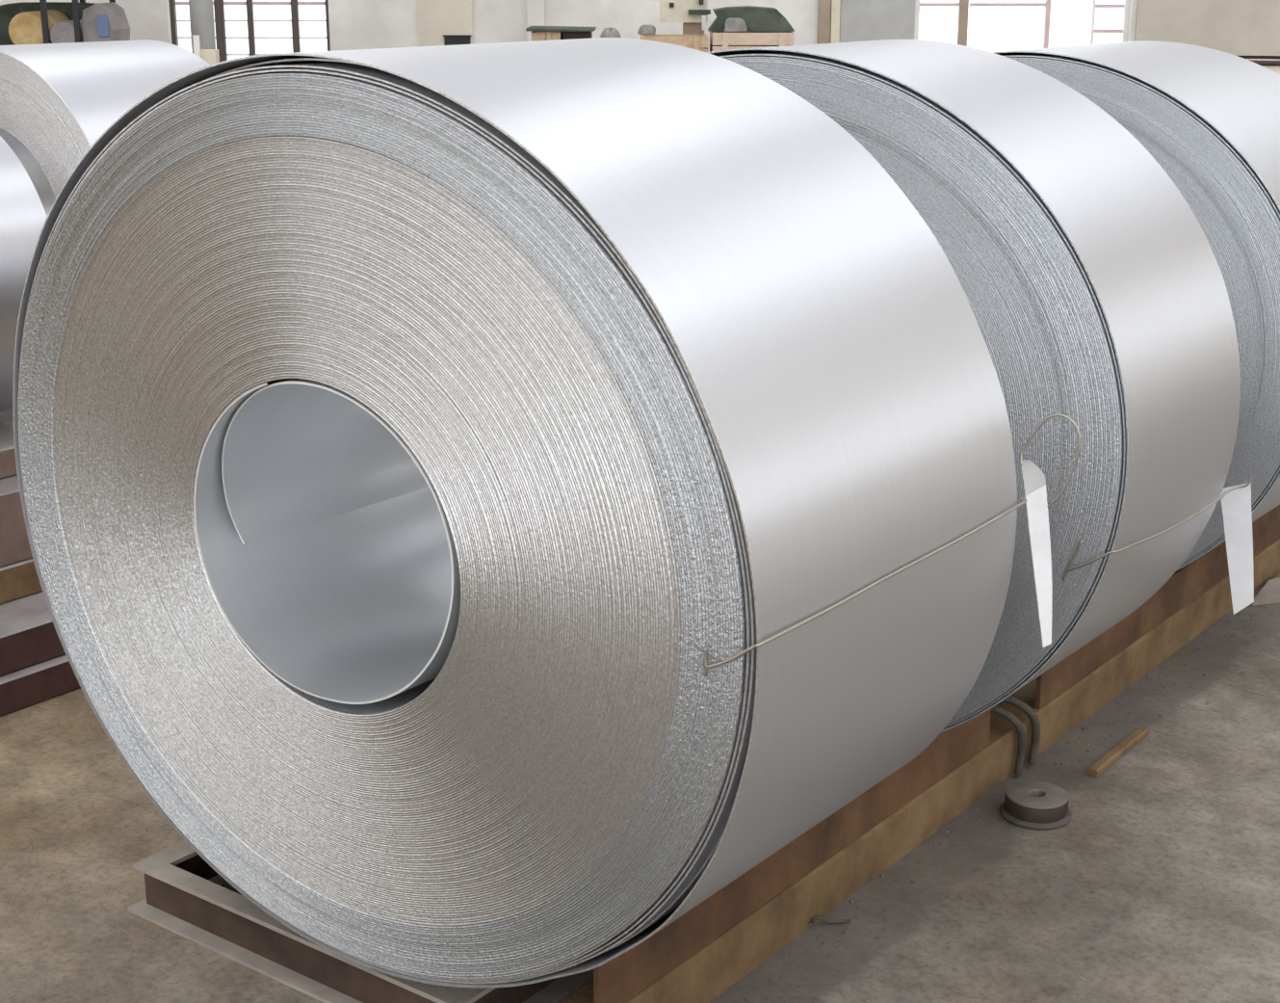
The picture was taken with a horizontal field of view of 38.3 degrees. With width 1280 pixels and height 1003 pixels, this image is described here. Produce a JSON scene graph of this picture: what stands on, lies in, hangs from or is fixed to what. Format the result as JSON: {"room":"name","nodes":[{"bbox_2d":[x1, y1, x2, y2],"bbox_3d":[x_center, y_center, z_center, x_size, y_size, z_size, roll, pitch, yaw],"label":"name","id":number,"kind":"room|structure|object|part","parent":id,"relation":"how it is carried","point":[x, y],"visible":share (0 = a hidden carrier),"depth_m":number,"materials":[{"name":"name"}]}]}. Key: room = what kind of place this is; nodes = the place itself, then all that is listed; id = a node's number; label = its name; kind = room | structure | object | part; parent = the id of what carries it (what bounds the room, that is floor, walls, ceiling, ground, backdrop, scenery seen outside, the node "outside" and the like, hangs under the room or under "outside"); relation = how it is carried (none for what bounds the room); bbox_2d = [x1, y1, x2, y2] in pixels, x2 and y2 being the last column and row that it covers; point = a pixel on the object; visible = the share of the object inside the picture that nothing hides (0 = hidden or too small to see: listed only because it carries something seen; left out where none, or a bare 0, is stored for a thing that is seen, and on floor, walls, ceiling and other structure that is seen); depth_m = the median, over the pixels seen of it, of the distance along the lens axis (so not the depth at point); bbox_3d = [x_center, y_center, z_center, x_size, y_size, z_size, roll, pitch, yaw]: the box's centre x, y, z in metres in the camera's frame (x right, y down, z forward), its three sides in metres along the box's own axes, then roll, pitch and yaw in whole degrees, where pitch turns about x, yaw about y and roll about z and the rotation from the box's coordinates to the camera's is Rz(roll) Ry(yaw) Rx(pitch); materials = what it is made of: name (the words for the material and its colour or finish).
{"room":"steel coil warehouse","nodes":[
{"label":"steel coil warehouse","id":0,"kind":"room"},
{"bbox_2d":[0,0,1137,52],"bbox_3d":[0.562,-3.906,10.510,16.125,4.800,0.165,0,16,0],"label":"wall","id":1,"kind":"structure","parent":0,"point":[353,24],"depth_m":10.74,"materials":[{"name":"paint"}]},
{"bbox_2d":[169,0,330,62],"bbox_3d":[-2.284,-3.300,10.678,0.938,1.860,0.045,0,16,0],"label":"window","id":2,"kind":"structure","parent":1,"relation":"in","point":[219,5],"depth_m":10.81,"materials":[{"name":"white metal"}]},
{"bbox_2d":[417,0,473,46],"bbox_3d":[-1.133,-3.878,10.412,0.315,4.800,0.038,0,16,0],"label":"trim","id":3,"kind":"structure","parent":1,"relation":"attached to","point":[436,18],"depth_m":10.71,"materials":[{"name":"beige paint"}]},
{"bbox_2d":[443,34,470,45],"bbox_3d":[-1.065,-2.681,10.733,0.165,0.071,0.015,0,16,0],"label":"wall slot","id":4,"kind":"object","parent":1,"relation":"attached to","point":[449,39],"visible":0.82,"depth_m":10.73,"materials":[{"name":"black paint"}]},
{"bbox_2d":[526,0,545,41],"bbox_3d":[-0.604,-3.873,10.395,0.098,4.800,0.075,0,16,0],"label":"trim","id":5,"kind":"structure","parent":1,"relation":"attached to","point":[535,9],"depth_m":10.66,"materials":[{"name":"paint"}]},
{"bbox_2d":[817,0,915,43],"bbox_3d":[1.318,-2.724,10.740,0.559,2.400,0.051,0,16,0],"label":"window","id":6,"kind":"structure","parent":1,"relation":"in","point":[838,20],"depth_m":10.71,"materials":[{"name":"white glass"}]},
{"bbox_3d":[1.073,-2.725,10.743,0.068,2.400,0.043,0,16,0],"label":"post","id":7,"kind":"part","parent":6,"relation":"part of","materials":[{"name":"beige wood"}]},
{"bbox_2d":[915,0,1129,48],"bbox_3d":[2.239,-3.300,10.678,1.252,1.860,0.045,0,16,0],"label":"window","id":8,"kind":"structure","parent":1,"relation":"in","point":[963,5],"depth_m":10.79,"materials":[{"name":"white plastic"}]},
{"bbox_2d":[0,573,1279,1002],"bbox_3d":[-1.312,1.751,-0.350,32.333,0.001,33.111,12,20,35],"label":"floor","id":9,"kind":"structure","parent":0,"point":[1162,881],"depth_m":3.31,"materials":[{"name":"concrete"}]},
{"bbox_2d":[0,653,80,716],"bbox_3d":[-1.771,0.274,4.587,1.286,0.080,3.075,12,20,35],"label":"slab","id":10,"kind":"object","parent":9,"relation":"on","point":[54,677],"depth_m":4.11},
{"bbox_2d":[0,591,65,676],"bbox_3d":[-1.781,0.188,4.570,1.262,0.092,3.075,12,20,35],"label":"steel beam","id":11,"kind":"structure","parent":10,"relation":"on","point":[29,637],"depth_m":4.12,"materials":[{"name":"brown metal"}]},
{"bbox_2d":[0,557,42,603],"bbox_3d":[-1.851,0.087,4.596,1.085,0.084,3.075,12,20,35],"label":"slab","id":12,"kind":"object","parent":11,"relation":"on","point":[20,579],"visible":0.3,"depth_m":4.26,"materials":[{"name":"brown wood"}]},
{"bbox_2d":[0,474,32,567],"bbox_3d":[-1.853,-0.037,4.561,1.082,0.171,3.075,12,20,35],"label":"slab","id":13,"kind":"object","parent":12,"relation":"on","point":[14,545],"visible":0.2,"depth_m":4.23,"materials":[{"name":"brown wood"}]},
{"bbox_2d":[0,407,17,478],"bbox_3d":[-1.894,-0.163,4.557,0.979,0.070,3.075,12,20,35],"label":"slab","id":14,"kind":"object","parent":13,"relation":"on","point":[8,465],"depth_m":4.33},
{"bbox_2d":[0,135,47,412],"bbox_3d":[-1.873,-0.520,4.265,0.839,0.764,0.639,12,20,35],"label":"coil","id":15,"kind":"object","parent":14,"relation":"on","point":[23,217],"visible":0.52,"depth_m":4.20,"materials":[{"name":"silver metal"}]},
{"bbox_2d":[0,39,209,216],"bbox_3d":[-1.468,-0.749,4.834,0.968,0.882,0.526,12,20,35],"label":"coil","id":16,"kind":"object","parent":14,"relation":"on","point":[57,100],"visible":0.27,"depth_m":4.47,"materials":[{"name":"silver metal"}]},
{"bbox_2d":[39,0,115,43],"bbox_3d":[-3.300,-2.368,9.518,1.350,2.400,0.701,0,16,0],"label":"storage rack","id":17,"kind":"object","parent":9,"relation":"on","point":[42,3],"visible":0.02,"depth_m":9.15,"materials":[{"name":"black metal"}]},
{"bbox_2d":[8,9,69,44],"bbox_3d":[-3.079,-2.421,9.466,0.195,0.195,0.450,0,16,0],"label":"roll","id":18,"kind":"object","parent":17,"relation":"on","point":[25,27],"visible":0.63,"depth_m":9.26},
{"bbox_3d":[-2.962,-2.274,9.194,0.025,2.400,0.026,0,16,0],"label":"post","id":19,"kind":"part","parent":17,"relation":"part of","materials":[{"name":"black metal"}]},
{"bbox_2d":[0,1,94,45],"bbox_3d":[-3.131,-2.519,9.735,0.856,0.232,0.082,0,16,1],"label":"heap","id":20,"kind":"object","parent":17,"relation":"on","point":[8,12],"visible":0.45,"depth_m":9.69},
{"bbox_2d":[50,19,83,43],"bbox_3d":[-2.897,-2.400,9.472,0.150,0.150,0.450,0,16,0],"label":"roll","id":21,"kind":"object","parent":17,"relation":"on","point":[62,32],"visible":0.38,"depth_m":9.26,"materials":[{"name":"grey"}]},
{"bbox_3d":[-2.803,-2.274,9.194,0.025,2.400,0.026,0,16,0],"label":"post","id":22,"kind":"part","parent":17,"relation":"part of","materials":[{"name":"black metal"}]},
{"bbox_2d":[81,1,130,42],"bbox_3d":[-2.711,-2.410,9.354,0.150,0.236,0.341,0,16,0],"label":"sack","id":23,"kind":"object","parent":17,"relation":"on","point":[100,21],"visible":0.86,"depth_m":9.21,"materials":[{"name":"grey fabric"}]},
{"bbox_3d":[-2.681,-2.375,9.191,0.056,0.105,0.009,0,16,0],"label":"blue panel","id":24,"kind":"part","parent":23,"relation":"part of","materials":[{"name":"plastic"}]},
{"bbox_2d":[188,0,215,52],"bbox_3d":[-2.348,-2.768,9.818,0.128,3.000,0.128,12,20,35],"label":"drain pipe","id":25,"kind":"object","parent":9,"relation":"on","point":[201,12],"visible":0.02,"depth_m":9.83,"materials":[{"name":"grey metal"}]},
{"bbox_2d":[192,35,219,65],"bbox_3d":[-2.066,-1.609,8.932,0.098,1.268,0.098,0,16,0],"label":"bracket","id":26,"kind":"object","parent":9,"relation":"on","point":[210,56],"visible":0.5,"depth_m":8.76,"materials":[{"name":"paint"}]},
{"bbox_3d":[-2.059,-1.579,8.953,0.083,1.200,0.075,0,16,0],"label":"post","id":27,"kind":"part","parent":26,"relation":"part of","materials":[{"name":"beige paint"}]},
{"bbox_2d":[127,677,1037,1002],"bbox_3d":[0.089,0.488,3.836,0.802,0.086,2.241,12,20,35],"label":"steel beam","id":28,"kind":"structure","parent":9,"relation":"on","point":[184,896],"depth_m":3.03,"materials":[{"name":"metal"}]},
{"bbox_2d":[12,37,1081,987],"bbox_3d":[-0.203,-0.018,2.898,1.573,1.359,0.735,12,20,35],"label":"coil","id":29,"kind":"object","parent":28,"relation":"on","point":[492,504],"visible":1,"depth_m":2.54,"materials":[{"name":"metal"}]},
{"bbox_2d":[1021,459,1052,647],"bbox_3d":[0.601,0.077,2.783,0.063,0.287,0.030,12,20,35],"label":"paper tag","id":30,"kind":"object","parent":29,"relation":"hanging from","point":[1034,483],"visible":1,"depth_m":2.78,"materials":[{"name":"white paper"}]},
{"bbox_2d":[808,915,850,923],"bbox_3d":[0.322,0.719,3.156,0.087,0.022,0.022,-4,17,-14],"label":"scrap","id":31,"kind":"object","parent":9,"relation":"on","point":[812,920],"visible":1,"depth_m":3.16,"materials":[{"name":"metal"}]},
{"bbox_2d":[558,504,1279,1002],"bbox_3d":[0.850,0.407,3.910,0.088,0.202,3.114,12,20,35],"label":"wooden beam","id":32,"kind":"structure","parent":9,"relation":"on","point":[695,957],"depth_m":3.37,"materials":[{"name":"brown wood"}]},
{"bbox_2d":[705,39,1253,731],"bbox_3d":[0.408,-0.233,3.709,1.489,1.339,0.592,12,20,35],"label":"coil","id":33,"kind":"object","parent":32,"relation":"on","point":[1097,297],"visible":0.28,"depth_m":3.19,"materials":[{"name":"metal"}]},
{"bbox_2d":[1220,482,1253,614],"bbox_3d":[1.167,0.091,3.601,0.085,0.269,0.010,12,20,35],"label":"paper tag","id":34,"kind":"object","parent":33,"relation":"hanging from","point":[1236,504],"visible":0.97,"depth_m":3.60,"materials":[{"name":"white paper"}]},
{"bbox_2d":[990,705,1026,775],"bbox_3d":[0.716,0.480,3.732,0.133,0.151,0.028,3,16,9],"label":"rope","id":35,"kind":"object","parent":32,"relation":"hanging from","point":[1021,732],"visible":0.76,"depth_m":3.71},
{"bbox_2d":[1002,695,1040,764],"bbox_3d":[0.754,0.465,3.781,0.133,0.151,0.028,3,16,9],"label":"rope","id":36,"kind":"object","parent":32,"relation":"hanging from","point":[1035,726],"visible":0.76,"depth_m":3.76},
{"bbox_2d":[992,40,1279,570],"bbox_3d":[1.097,-0.479,4.626,1.416,1.292,0.750,12,20,35],"label":"coil","id":37,"kind":"object","parent":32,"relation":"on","point":[1210,117],"visible":0.14,"depth_m":4.02,"materials":[{"name":"silver metal"}]},
{"bbox_2d":[740,593,1278,1002],"bbox_3d":[0.952,0.529,3.840,0.198,0.006,3.000,12,20,35],"label":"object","id":38,"kind":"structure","parent":9,"relation":"on","point":[1233,635],"depth_m":3.46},
{"bbox_2d":[1000,780,1071,829],"bbox_3d":[0.769,0.586,3.570,0.136,0.046,0.136,12,20,35],"label":"spool","id":39,"kind":"object","parent":9,"relation":"on","point":[1033,804],"visible":1,"depth_m":3.53,"materials":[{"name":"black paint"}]},
{"bbox_3d":[0.769,0.582,3.569,0.119,0.037,0.119,12,20,35],"label":"plate","id":40,"kind":"part","parent":39,"relation":"part of","materials":[{"name":"grey metal"}]},
{"bbox_2d":[1086,726,1149,777],"bbox_3d":[1.001,0.521,3.850,0.022,0.014,0.270,12,20,35],"label":"bar","id":41,"kind":"object","parent":9,"relation":"on","point":[1141,732],"visible":1,"depth_m":3.83,"materials":[{"name":"brown wood"}]},
{"bbox_2d":[1237,55,1279,75],"bbox_3d":[3.015,-1.591,9.066,0.504,1.152,0.504,12,20,35],"label":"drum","id":42,"kind":"object","parent":9,"relation":"on","point":[1271,63],"visible":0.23,"depth_m":8.69,"materials":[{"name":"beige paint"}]},
{"bbox_2d":[1252,576,1279,605],"bbox_3d":[1.936,0.209,4.921,0.805,0.016,0.251,-11,19,-32],"label":"floor plate","id":43,"kind":"object","parent":9,"relation":"on","point":[1269,593],"visible":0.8,"depth_m":4.79,"materials":[{"name":"concrete"}]},
{"bbox_3d":[0.082,0.529,3.841,0.641,0.004,2.100,12,20,35],"label":"rubber mat","id":44,"kind":"object","parent":9,"relation":"on","visible":0},
{"bbox_2d":[223,878,243,895],"bbox_3d":[0.253,0.279,4.342,0.088,0.197,3.114,12,20,35],"label":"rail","id":45,"kind":"object","parent":44,"relation":"on","point":[227,885],"visible":0.02,"depth_m":3.18,"materials":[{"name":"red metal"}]},
{"bbox_3d":[0.139,-1.684,9.528,1.630,1.080,1.501,12,20,35],"label":"bench","id":46,"kind":"object","parent":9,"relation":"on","visible":0},
{"bbox_2d":[531,31,563,41],"bbox_3d":[-0.461,-2.259,9.219,0.142,0.190,0.384,0,16,0],"label":"wooden crate","id":47,"kind":"object","parent":46,"relation":"on","point":[535,36],"visible":0.16,"depth_m":9.02,"materials":[{"name":"brown wood"}]},
{"bbox_2d":[525,26,596,31],"bbox_3d":[-0.390,-2.362,9.198,0.330,0.014,0.442,0,16,0],"label":"board","id":48,"kind":"object","parent":47,"relation":"on","point":[531,28],"visible":1,"depth_m":9.01,"materials":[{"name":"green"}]},
{"bbox_2d":[563,31,592,39],"bbox_3d":[-0.311,-2.260,9.223,0.135,0.194,0.300,0,16,0],"label":"box","id":49,"kind":"object","parent":46,"relation":"on","point":[566,35],"visible":0.14,"depth_m":9.06,"materials":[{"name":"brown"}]},
{"bbox_2d":[600,27,620,37],"bbox_3d":[-0.141,-2.220,9.053,0.114,0.212,0.114,12,20,35],"label":"lump","id":50,"kind":"object","parent":46,"relation":"on","point":[607,32],"visible":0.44,"depth_m":9.01,"materials":[{"name":"grey stone"}]},
{"bbox_2d":[639,34,708,52],"bbox_3d":[0.168,-2.243,9.204,0.335,0.168,0.346,0,16,0],"label":"wooden crate","id":51,"kind":"object","parent":46,"relation":"on","point":[699,42],"visible":0.22,"depth_m":9.03,"materials":[{"name":"brown wood"}]},
{"bbox_2d":[637,25,655,34],"bbox_3d":[0.039,-2.366,9.232,0.099,0.047,0.090,12,20,35],"label":"lump","id":52,"kind":"object","parent":51,"relation":"on","point":[643,29],"visible":1,"depth_m":9.20,"materials":[{"name":"grey stone"}]},
{"bbox_2d":[659,0,710,34],"bbox_3d":[0.233,-2.471,9.518,0.255,0.434,0.262,0,16,0],"label":"machine","id":53,"kind":"object","parent":46,"relation":"on","point":[693,13],"visible":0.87,"depth_m":9.41,"materials":[{"name":"beige paint"}]},
{"bbox_2d":[709,31,794,52],"bbox_3d":[0.555,-2.252,9.201,0.398,0.188,0.422,0,16,0],"label":"wooden crate","id":54,"kind":"object","parent":46,"relation":"on","point":[719,40],"visible":0.36,"depth_m":8.99,"materials":[{"name":"brown wood"}]},
{"bbox_2d":[723,17,747,31],"bbox_3d":[0.466,-2.328,8.996,0.116,0.067,0.029,0,16,-1],"label":"lump","id":55,"kind":"object","parent":54,"relation":"on","point":[732,24],"visible":1,"depth_m":8.99,"materials":[{"name":"grey stone"}]},
{"bbox_2d":[707,5,794,31],"bbox_3d":[0.553,-2.405,9.173,0.431,0.115,0.330,0,16,0],"label":"tarpaulin","id":56,"kind":"object","parent":54,"relation":"on","point":[756,18],"visible":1,"depth_m":9.02,"materials":[{"name":"green fabric"}]},
{"bbox_2d":[1134,0,1279,55],"bbox_3d":[5.760,-3.880,10.420,5.730,4.800,0.022,0,16,0],"label":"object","id":57,"kind":"structure","parent":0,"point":[1234,27],"depth_m":10.73,"materials":[{"name":"beige paint"}]}
]}

